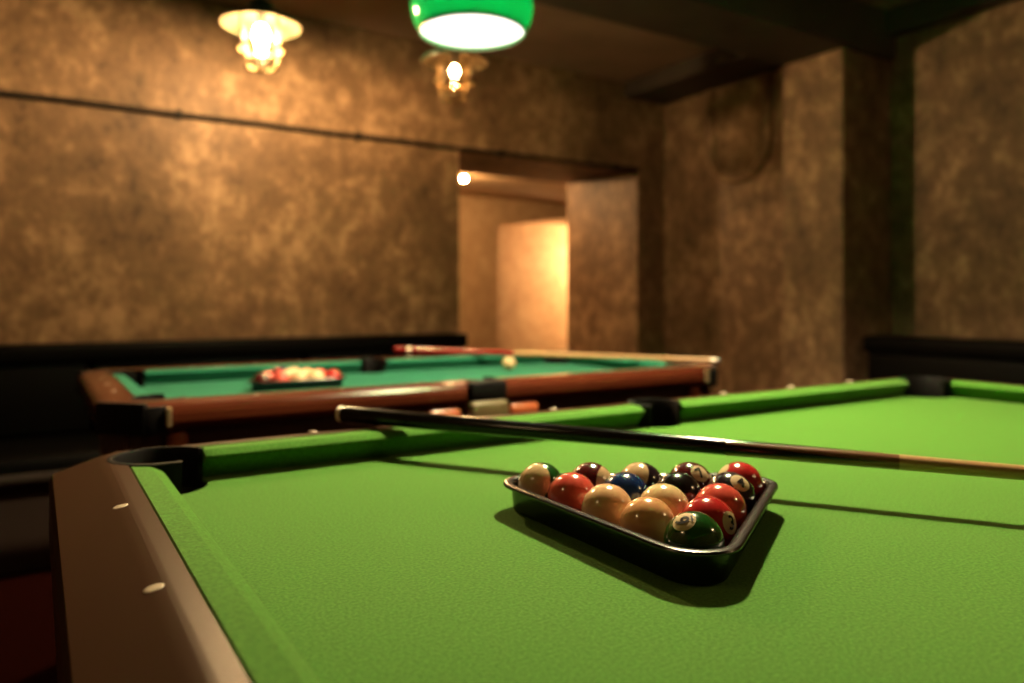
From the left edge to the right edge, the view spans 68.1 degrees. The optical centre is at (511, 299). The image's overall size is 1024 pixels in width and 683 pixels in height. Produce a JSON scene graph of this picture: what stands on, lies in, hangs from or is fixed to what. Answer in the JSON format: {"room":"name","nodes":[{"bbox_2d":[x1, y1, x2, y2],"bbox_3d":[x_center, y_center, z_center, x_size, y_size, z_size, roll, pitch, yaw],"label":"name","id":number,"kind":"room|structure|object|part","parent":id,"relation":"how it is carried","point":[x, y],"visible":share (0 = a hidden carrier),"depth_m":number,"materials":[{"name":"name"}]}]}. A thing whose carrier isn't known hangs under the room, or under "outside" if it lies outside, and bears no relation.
{"room":"games hall","nodes":[
{"label":"games hall","id":0,"kind":"room"},
{"bbox_2d":[0,568,57,682],"bbox_3d":[0.115,1.118,1.798,6.110,0.100,6.720,0,0,-32],"label":"floor","id":1,"kind":"structure","parent":0,"point":[27,630],"depth_m":2.45,"materials":[{"name":"red carpet"}]},
{"bbox_2d":[0,333,467,575],"bbox_3d":[-1.796,0.630,3.251,3.835,0.875,0.585,0,0,-32],"label":"bench","id":2,"kind":"object","parent":1,"relation":"on","point":[45,423],"visible":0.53,"depth_m":3.29,"materials":[{"name":"black leather"}]},
{"bbox_2d":[0,362,89,439],"bbox_3d":[-2.314,0.433,3.175,0.948,0.330,0.100,0,0,-32],"label":"cushion","id":3,"kind":"object","parent":2,"relation":"on","point":[38,400],"depth_m":3.29,"materials":[{"name":"black leather"}]},
{"bbox_3d":[-1.794,0.653,3.248,3.825,0.110,0.550,0,0,-32],"label":"seat","id":4,"kind":"part","parent":2,"relation":"part of","materials":[{"name":"black leather"}]},
{"bbox_2d":[91,354,300,429],"bbox_3d":[-1.504,0.433,3.685,0.948,0.330,0.100,0,0,-32],"label":"cushion","id":5,"kind":"object","parent":2,"relation":"on","point":[120,361],"depth_m":3.57,"materials":[{"name":"black leather"}]},
{"bbox_3d":[-1.912,0.235,3.434,3.835,0.085,0.150,0,0,-32],"label":"rail","id":6,"kind":"part","parent":2,"relation":"part of","materials":[{"name":"black leather"}]},
{"bbox_2d":[301,348,462,360],"bbox_3d":[-0.695,0.433,4.195,0.948,0.330,0.100,0,0,-32],"label":"cushion","id":7,"kind":"object","parent":2,"relation":"on","point":[307,354],"depth_m":4.02,"materials":[{"name":"black leather"}]},
{"bbox_2d":[77,350,716,455],"bbox_3d":[-0.308,0.633,2.478,1.902,0.829,1.018,0,0,-32],"label":"pool table","id":8,"kind":"object","parent":1,"relation":"on","point":[129,408],"visible":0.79,"depth_m":2.11,"materials":[{"name":"brown wood"}]},
{"bbox_3d":[-1.196,0.673,2.349,0.150,0.750,0.150,0,0,-32],"label":"leg","id":9,"kind":"part","parent":8,"relation":"part of","materials":[{"name":"brown wood"}]},
{"bbox_3d":[-0.812,0.673,1.740,0.150,0.750,0.150,0,0,-32],"label":"leg","id":10,"kind":"part","parent":8,"relation":"part of","materials":[{"name":"brown wood"}]},
{"bbox_2d":[112,374,146,395],"bbox_3d":[-1.025,0.245,2.031,0.040,0.045,0.622,0,0,-32],"label":"cushion","id":11,"kind":"object","parent":8,"relation":"on","point":[124,382],"depth_m":1.98,"materials":[{"name":"green fabric"}]},
{"bbox_2d":[144,360,360,383],"bbox_3d":[-0.863,0.245,2.589,0.721,0.045,0.040,0,0,-32],"label":"cushion","id":12,"kind":"object","parent":8,"relation":"on","point":[182,375],"depth_m":2.52,"materials":[{"name":"green fabric"}]},
{"bbox_2d":[248,376,345,391],"bbox_3d":[-0.693,0.252,2.360,0.295,0.031,0.266,0,0,-32],"label":"tray","id":13,"kind":"object","parent":8,"relation":"on","point":[267,386],"visible":0.75,"depth_m":2.25,"materials":[{"name":"black plastic"}]},
{"bbox_2d":[253,373,270,381],"bbox_3d":[-0.734,0.239,2.224,0.052,0.052,0.052,0,0,-32],"label":"ball","id":14,"kind":"object","parent":13,"relation":"in","point":[260,377],"visible":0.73,"depth_m":2.21,"materials":[{"name":"red plastic"}]},
{"bbox_2d":[262,371,273,378],"bbox_3d":[-0.736,0.239,2.278,0.052,0.052,0.052,0,0,-32],"label":"ball","id":15,"kind":"object","parent":13,"relation":"in","point":[269,373],"visible":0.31,"depth_m":2.27,"materials":[{"name":"red plastic"}]},
{"bbox_2d":[271,372,289,380],"bbox_3d":[-0.689,0.239,2.253,0.052,0.052,0.052,0,0,-32],"label":"ball","id":16,"kind":"object","parent":13,"relation":"in","point":[279,376],"visible":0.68,"depth_m":2.23,"materials":[{"name":"red plastic"}]},
{"bbox_2d":[280,370,291,378],"bbox_3d":[-0.691,0.239,2.306,0.052,0.052,0.052,0,0,-32],"label":"ball","id":17,"kind":"object","parent":13,"relation":"in","point":[287,372],"visible":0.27,"depth_m":2.29,"materials":[{"name":"brown plastic"}]},
{"bbox_2d":[290,371,306,379],"bbox_3d":[-0.643,0.239,2.281,0.052,0.052,0.052,0,0,-32],"label":"ball","id":18,"kind":"object","parent":13,"relation":"in","point":[297,375],"visible":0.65,"depth_m":2.26,"materials":[{"name":"brown plastic"}]},
{"bbox_2d":[298,369,309,375],"bbox_3d":[-0.646,0.239,2.335,0.052,0.052,0.052,0,0,-32],"label":"ball","id":19,"kind":"object","parent":13,"relation":"in","point":[306,372],"visible":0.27,"depth_m":2.32,"materials":[{"name":"brown plastic"}]},
{"bbox_2d":[307,370,324,378],"bbox_3d":[-0.598,0.239,2.310,0.052,0.052,0.052,0,0,-32],"label":"ball","id":20,"kind":"object","parent":13,"relation":"in","point":[315,374],"visible":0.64,"depth_m":2.29,"materials":[{"name":"yellow plastic"}]},
{"bbox_2d":[316,368,326,375],"bbox_3d":[-0.600,0.239,2.363,0.052,0.052,0.052,0,0,-32],"label":"ball","id":21,"kind":"object","parent":13,"relation":"in","point":[323,371],"visible":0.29,"depth_m":2.35,"materials":[{"name":"red plastic"}]},
{"bbox_2d":[324,369,341,377],"bbox_3d":[-0.553,0.239,2.338,0.052,0.052,0.052,0,0,-32],"label":"ball","id":22,"kind":"object","parent":13,"relation":"in","point":[332,373],"visible":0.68,"depth_m":2.32,"materials":[{"name":"red plastic"}]},
{"bbox_2d":[185,380,451,397],"bbox_3d":[-0.452,0.245,1.937,0.721,0.045,0.040,0,0,-32],"label":"cushion","id":23,"kind":"object","parent":8,"relation":"on","point":[443,380],"depth_m":1.89,"materials":[{"name":"green fabric"}]},
{"bbox_2d":[385,355,544,370],"bbox_3d":[-0.168,0.245,3.026,0.721,0.045,0.040,0,0,-32],"label":"cushion","id":24,"kind":"object","parent":8,"relation":"on","point":[454,361],"depth_m":2.97,"materials":[{"name":"green fabric"}]},
{"bbox_2d":[502,356,515,369],"bbox_3d":[-0.011,0.241,2.889,0.052,0.052,0.052,0,0,-32],"label":"cue ball","id":25,"kind":"object","parent":8,"relation":"on","point":[508,363],"visible":1,"depth_m":2.87,"materials":[{"name":"white plastic"}]},
{"bbox_2d":[394,346,719,361],"bbox_3d":[0.130,0.209,2.923,1.301,0.026,0.026,0,0,20],"label":"stick","id":26,"kind":"object","parent":8,"relation":"on","point":[424,350],"visible":1,"depth_m":2.93,"materials":[{"name":"red wood"}]},
{"bbox_2d":[496,366,671,377],"bbox_3d":[0.243,0.245,2.374,0.721,0.045,0.040,0,0,-32],"label":"cushion","id":27,"kind":"object","parent":8,"relation":"on","point":[664,366],"depth_m":2.33,"materials":[{"name":"green fabric"}]},
{"bbox_2d":[568,358,671,368],"bbox_3d":[0.405,0.245,2.932,0.040,0.045,0.622,0,0,-32],"label":"cushion","id":28,"kind":"object","parent":8,"relation":"on","point":[584,362],"depth_m":2.92,"materials":[{"name":"green fabric"}]},
{"bbox_2d":[49,376,1023,682],"bbox_3d":[0.592,0.643,1.194,2.242,0.849,1.252,0,0,-32],"label":"pool table","id":29,"kind":"object","parent":1,"relation":"on","point":[382,554],"visible":0.91,"depth_m":0.76,"materials":[{"name":"green fabric"}]},
{"bbox_2d":[182,481,206,493],"bbox_3d":[-0.504,0.332,1.084,0.127,0.122,0.127,0,0,-32],"label":"cup","id":30,"kind":"object","parent":29,"relation":"on","point":[188,487],"depth_m":1.13,"materials":[{"name":"black rubber"}]},
{"bbox_2d":[130,467,320,682],"bbox_3d":[-0.263,0.245,0.656,0.040,0.045,0.866,0,0,-32],"label":"cushion","id":31,"kind":"object","parent":29,"relation":"on","point":[247,643],"depth_m":0.58,"materials":[{"name":"green fabric"}]},
{"bbox_2d":[201,405,643,476],"bbox_3d":[-0.099,0.245,1.368,0.873,0.045,0.040,0,0,-32],"label":"cushion","id":32,"kind":"object","parent":29,"relation":"on","point":[315,451],"depth_m":1.27,"materials":[{"name":"green fabric"}]},
{"bbox_2d":[503,473,777,585],"bbox_3d":[0.197,0.249,0.909,0.310,0.037,0.360,0,0,-32],"label":"ball rack","id":33,"kind":"object","parent":29,"relation":"on","point":[696,567],"visible":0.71,"depth_m":0.77,"materials":[{"name":"black plastic"}]},
{"bbox_2d":[518,462,560,497],"bbox_3d":[0.037,0.236,0.963,0.059,0.059,0.058,0,0,-6],"label":"ball","id":34,"kind":"object","parent":33,"relation":"in","point":[537,478],"visible":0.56,"depth_m":0.94,"materials":[{"name":"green plastic"}]},
{"bbox_2d":[548,472,593,510],"bbox_3d":[0.072,0.236,0.907,0.059,0.059,0.059,0,0,-32],"label":"ball","id":35,"kind":"object","parent":33,"relation":"in","point":[570,489],"visible":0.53,"depth_m":0.89,"materials":[{"name":"red plastic"}]},
{"bbox_2d":[572,462,610,485],"bbox_3d":[0.100,0.236,0.964,0.058,0.058,0.058,0,0,-11],"label":"ball","id":36,"kind":"object","parent":33,"relation":"in","point":[596,473],"visible":0.19,"depth_m":0.95,"materials":[{"name":"red plastic"}]},
{"bbox_2d":[581,483,631,525],"bbox_3d":[0.107,0.236,0.851,0.059,0.059,0.059,0,0,-32],"label":"ball","id":37,"kind":"object","parent":33,"relation":"in","point":[606,501],"visible":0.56,"depth_m":0.83,"materials":[{"name":"brown plastic"}]},
{"bbox_2d":[605,472,647,499],"bbox_3d":[0.136,0.236,0.908,0.059,0.059,0.059,0,0,-32],"label":"ball","id":38,"kind":"object","parent":33,"relation":"in","point":[631,483],"visible":0.34,"depth_m":0.89,"materials":[{"name":"blue plastic"}]},
{"bbox_2d":[621,462,661,486],"bbox_3d":[0.164,0.236,0.965,0.059,0.058,0.059,0,0,-7],"label":"ball","id":39,"kind":"object","parent":33,"relation":"in","point":[648,473],"visible":0.29,"depth_m":0.95,"materials":[{"name":"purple plastic"}]},
{"bbox_2d":[619,496,673,542],"bbox_3d":[0.142,0.236,0.795,0.059,0.059,0.059,0,0,-32],"label":"ball","id":40,"kind":"object","parent":33,"relation":"in","point":[648,516],"visible":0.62,"depth_m":0.78,"materials":[{"name":"brown plastic"}]},
{"bbox_2d":[640,483,687,516],"bbox_3d":[0.171,0.236,0.852,0.059,0.059,0.059,0,0,-32],"label":"ball","id":41,"kind":"object","parent":33,"relation":"in","point":[676,500],"visible":0.38,"depth_m":0.83,"materials":[{"name":"brown plastic"}]},
{"bbox_2d":[656,472,700,501],"bbox_3d":[0.199,0.236,0.909,0.059,0.059,0.059,0,0,-32],"label":"ball","id":42,"kind":"object","parent":33,"relation":"in","point":[687,484],"visible":0.42,"depth_m":0.89,"materials":[{"name":"black plastic"}]},
{"bbox_2d":[670,462,711,488],"bbox_3d":[0.227,0.236,0.966,0.059,0.059,0.059,0,0,-32],"label":"ball","id":43,"kind":"object","parent":33,"relation":"in","point":[697,471],"visible":0.41,"depth_m":0.95,"materials":[{"name":"red plastic"}]},
{"bbox_2d":[691,466,707,481],"bbox_3d":[0.235,0.217,0.948,0.023,0.017,0.017,0,0,-32],"label":"number","id":44,"kind":"object","parent":43,"relation":"on","point":[699,473],"depth_m":0.95,"materials":[{"name":"black"}]},
{"bbox_2d":[663,511,724,548],"bbox_3d":[0.178,0.236,0.739,0.059,0.059,0.059,0,0,-32],"label":"ball","id":45,"kind":"object","parent":33,"relation":"in","point":[688,529],"visible":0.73,"depth_m":0.72,"materials":[{"name":"green plastic"}]},
{"bbox_2d":[673,513,695,530],"bbox_3d":[0.166,0.214,0.730,0.020,0.013,0.023,0,0,-32],"label":"number","id":46,"kind":"object","parent":45,"relation":"on","point":[682,521],"depth_m":0.73,"materials":[{"name":"black"}]},
{"bbox_2d":[681,496,736,545],"bbox_3d":[0.206,0.236,0.796,0.059,0.059,0.059,0,0,-32],"label":"ball","id":47,"kind":"object","parent":33,"relation":"in","point":[713,507],"visible":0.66,"depth_m":0.78,"materials":[{"name":"red plastic"}]},
{"bbox_2d":[723,511,735,534],"bbox_3d":[0.223,0.229,0.777,0.023,0.022,0.007,0,0,-44],"label":"number","id":48,"kind":"object","parent":47,"relation":"attached to","point":[729,520],"depth_m":0.77,"materials":[{"name":"black"}]},
{"bbox_2d":[695,483,746,531],"bbox_3d":[0.234,0.236,0.853,0.059,0.059,0.059,0,0,-32],"label":"ball","id":49,"kind":"object","parent":33,"relation":"in","point":[726,493],"visible":0.48,"depth_m":0.83,"materials":[{"name":"red plastic"}]},
{"bbox_2d":[708,472,755,515],"bbox_3d":[0.262,0.236,0.910,0.059,0.059,0.059,0,0,-32],"label":"ball","id":50,"kind":"object","parent":33,"relation":"in","point":[737,481],"visible":0.5,"depth_m":0.89,"materials":[{"name":"black plastic"}]},
{"bbox_2d":[730,475,748,490],"bbox_3d":[0.269,0.216,0.893,0.023,0.016,0.018,0,0,-32],"label":"number","id":51,"kind":"object","parent":50,"relation":"on","point":[739,482],"depth_m":0.89,"materials":[{"name":"black"}]},
{"bbox_2d":[718,462,763,503],"bbox_3d":[0.291,0.236,0.967,0.059,0.059,0.059,0,0,-32],"label":"ball","id":52,"kind":"object","parent":33,"relation":"in","point":[748,471],"visible":0.45,"depth_m":0.95,"materials":[{"name":"red plastic"}]},
{"bbox_2d":[718,464,728,473],"bbox_3d":[0.270,0.220,0.968,0.015,0.018,0.023,0,0,4],"label":"number","id":53,"kind":"object","parent":52,"relation":"on","point":[726,468],"depth_m":0.96,"materials":[{"name":"beige plastic"}]},
{"bbox_2d":[335,406,1023,479],"bbox_3d":[0.350,0.208,1.050,1.450,0.030,0.030,0,0,25],"label":"stick","id":54,"kind":"object","parent":29,"relation":"on","point":[344,414],"visible":1,"depth_m":1.10,"materials":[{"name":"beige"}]},
{"bbox_2d":[677,379,908,420],"bbox_3d":[0.733,0.245,1.892,0.873,0.045,0.040,0,0,-32],"label":"cushion","id":55,"kind":"object","parent":29,"relation":"on","point":[721,407],"depth_m":1.85,"materials":[{"name":"green fabric"}]},
{"bbox_2d":[950,380,1023,403],"bbox_3d":[1.446,0.245,1.732,0.040,0.045,0.866,0,0,-32],"label":"cushion","id":56,"kind":"object","parent":29,"relation":"on","point":[1000,393],"depth_m":2.01,"materials":[{"name":"green fabric"}]},
{"bbox_2d":[863,334,1023,384],"bbox_3d":[2.516,0.611,2.230,0.585,0.875,3.410,0,0,-32],"label":"bench","id":57,"kind":"object","parent":1,"relation":"on","point":[889,356],"visible":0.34,"depth_m":3.41,"materials":[{"name":"black leather"}]},
{"bbox_3d":[2.700,0.215,2.346,0.150,0.085,3.410,0,0,-32],"label":"rail","id":58,"kind":"part","parent":57,"relation":"part of","materials":[{"name":"black leather"}]},
{"bbox_2d":[868,352,1023,384],"bbox_3d":[2.017,0.413,3.422,0.100,0.330,0.842,0,0,-32],"label":"cushion","id":59,"kind":"object","parent":57,"relation":"on","point":[972,366],"depth_m":3.40,"materials":[{"name":"black leather"}]},
{"bbox_2d":[0,0,664,430],"bbox_3d":[-1.457,-0.266,4.294,6.110,2.668,0.820,0,0,-32],"label":"wall","id":60,"kind":"structure","parent":0,"point":[116,225],"depth_m":3.94,"materials":[{"name":"brown paint"}]},
{"bbox_2d":[0,90,639,171],"bbox_3d":[-1.340,-0.903,3.863,5.250,0.042,0.034,0,0,-32],"label":"conduit pipe","id":61,"kind":"object","parent":60,"relation":"attached to","point":[177,114],"visible":1,"depth_m":3.95,"materials":[{"name":"black metal"}]},
{"bbox_2d":[459,196,566,349],"bbox_3d":[-0.392,0.019,7.848,5.700,2.098,0.500,0,0,-32],"label":"wall","id":62,"kind":"structure","parent":0,"point":[480,218],"depth_m":7.62,"materials":[{"name":"paint"}]},
{"bbox_2d":[498,223,566,350],"bbox_3d":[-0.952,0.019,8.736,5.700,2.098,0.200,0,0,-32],"label":"doorway","id":63,"kind":"object","parent":62,"relation":"in","point":[532,257],"depth_m":9.38,"materials":[{"name":"paint"}]},
{"bbox_2d":[459,173,566,204],"bbox_3d":[-0.158,-1.080,7.476,5.700,0.100,3.180,0,0,-32],"label":"ceiling","id":64,"kind":"structure","parent":0,"point":[475,185],"depth_m":7.06,"materials":[{"name":"paint"}]},
{"bbox_2d":[215,0,912,81],"bbox_3d":[0.328,-1.550,1.459,6.110,0.100,5.920,0,0,-32],"label":"ceiling","id":65,"kind":"structure","parent":0,"point":[557,38],"depth_m":4.31,"materials":[{"name":"paint"}]},
{"bbox_2d":[219,0,301,72],"bbox_3d":[-1.017,-1.213,3.070,0.316,0.574,0.316,0,0,-32],"label":"lamp","id":66,"kind":"object","parent":65,"relation":"hanging from","point":[259,20],"visible":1,"depth_m":3.06,"materials":[{"name":"beige glass"}]},
{"bbox_3d":[-1.017,-1.162,3.070,0.316,0.106,0.316,0,0,-32],"label":"lamp shade","id":67,"kind":"part","parent":66,"relation":"part of","materials":[{"name":"white glass"}]},
{"bbox_3d":[-1.017,-1.071,3.070,0.062,0.080,0.062,0,0,-32],"label":"bulb","id":68,"kind":"part","parent":66,"relation":"part of","materials":[{"name":"white glass"}]},
{"bbox_2d":[257,13,265,24],"bbox_3d":[-1.017,-1.135,3.070,0.036,0.048,0.036,0,0,-32],"label":"socket","id":69,"kind":"object","parent":66,"relation":"attached to","point":[261,17],"depth_m":3.06,"materials":[{"name":"white"}]},
{"bbox_2d":[421,48,487,102],"bbox_3d":[-0.269,-1.213,3.542,0.316,0.574,0.316,0,0,-32],"label":"lamp","id":70,"kind":"object","parent":65,"relation":"hanging from","point":[454,62],"visible":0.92,"depth_m":3.56,"materials":[{"name":"beige glass"}]},
{"bbox_2d":[451,52,457,65],"bbox_3d":[-0.269,-1.127,3.542,0.036,0.065,0.036,0,0,-32],"label":"socket","id":71,"kind":"object","parent":70,"relation":"attached to","point":[454,55],"depth_m":3.53,"materials":[{"name":"black"}]},
{"bbox_3d":[-0.269,-1.162,3.542,0.316,0.106,0.316,0,0,-32],"label":"lamp shade","id":72,"kind":"part","parent":70,"relation":"part of","materials":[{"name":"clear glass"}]},
{"bbox_3d":[-0.269,-1.070,3.542,0.037,0.048,0.037,0,0,-32],"label":"bulb","id":73,"kind":"part","parent":70,"relation":"part of","materials":[{"name":"white glass"}]},
{"bbox_2d":[411,0,532,50],"bbox_3d":[-0.140,-1.216,2.654,0.428,0.569,0.428,0,0,-32],"label":"pendant lamp","id":74,"kind":"object","parent":65,"relation":"hanging from","point":[460,25],"visible":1,"depth_m":2.58,"materials":[{"name":"green glass"}]},
{"bbox_2d":[420,15,522,46],"bbox_3d":[-0.140,-0.948,2.654,0.368,0.007,0.368,0,0,-32],"label":"diffuser","id":75,"kind":"object","parent":74,"relation":"attached to","point":[437,30],"depth_m":2.65,"materials":[{"name":"white glass"}]},
{"bbox_2d":[532,0,895,64],"bbox_3d":[-0.425,-1.380,2.655,5.510,0.240,0.394,0,0,-32],"label":"ceiling beam","id":76,"kind":"structure","parent":65,"relation":"attached to","point":[783,32],"depth_m":3.57,"materials":[{"name":"paint"}]},
{"bbox_2d":[783,48,889,387],"bbox_3d":[1.723,-0.096,4.025,0.414,2.328,0.364,0,0,-32],"label":"wall pier","id":77,"kind":"object","parent":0,"point":[836,103],"visible":0.56,"depth_m":3.88,"materials":[{"name":"brown paint"}]},
{"bbox_2d":[665,0,1023,394],"bbox_3d":[2.791,-0.266,2.999,0.300,2.668,5.900,0,0,-32],"label":"wall","id":78,"kind":"structure","parent":0,"point":[957,85],"depth_m":3.92,"materials":[{"name":"brown paint"}]},
{"bbox_2d":[625,49,784,104],"bbox_3d":[1.286,-1.445,4.751,0.380,0.110,1.330,0,0,-32],"label":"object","id":79,"kind":"structure","parent":78,"relation":"attached to","point":[714,69],"depth_m":4.77,"materials":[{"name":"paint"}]},
{"bbox_2d":[707,72,772,184],"bbox_3d":[1.452,-1.063,4.838,0.065,0.654,0.528,0,0,-32],"label":"trim","id":80,"kind":"structure","parent":78,"relation":"attached to","point":[756,168],"depth_m":4.75,"materials":[{"name":"brown paint"}]},
{"bbox_2d":[887,0,1016,36],"bbox_3d":[3.002,-1.435,2.290,0.100,0.130,3.876,0,0,-32],"label":"ceiling beam","id":81,"kind":"structure","parent":78,"relation":"attached to","point":[915,15],"depth_m":3.73,"materials":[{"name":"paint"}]}
]}

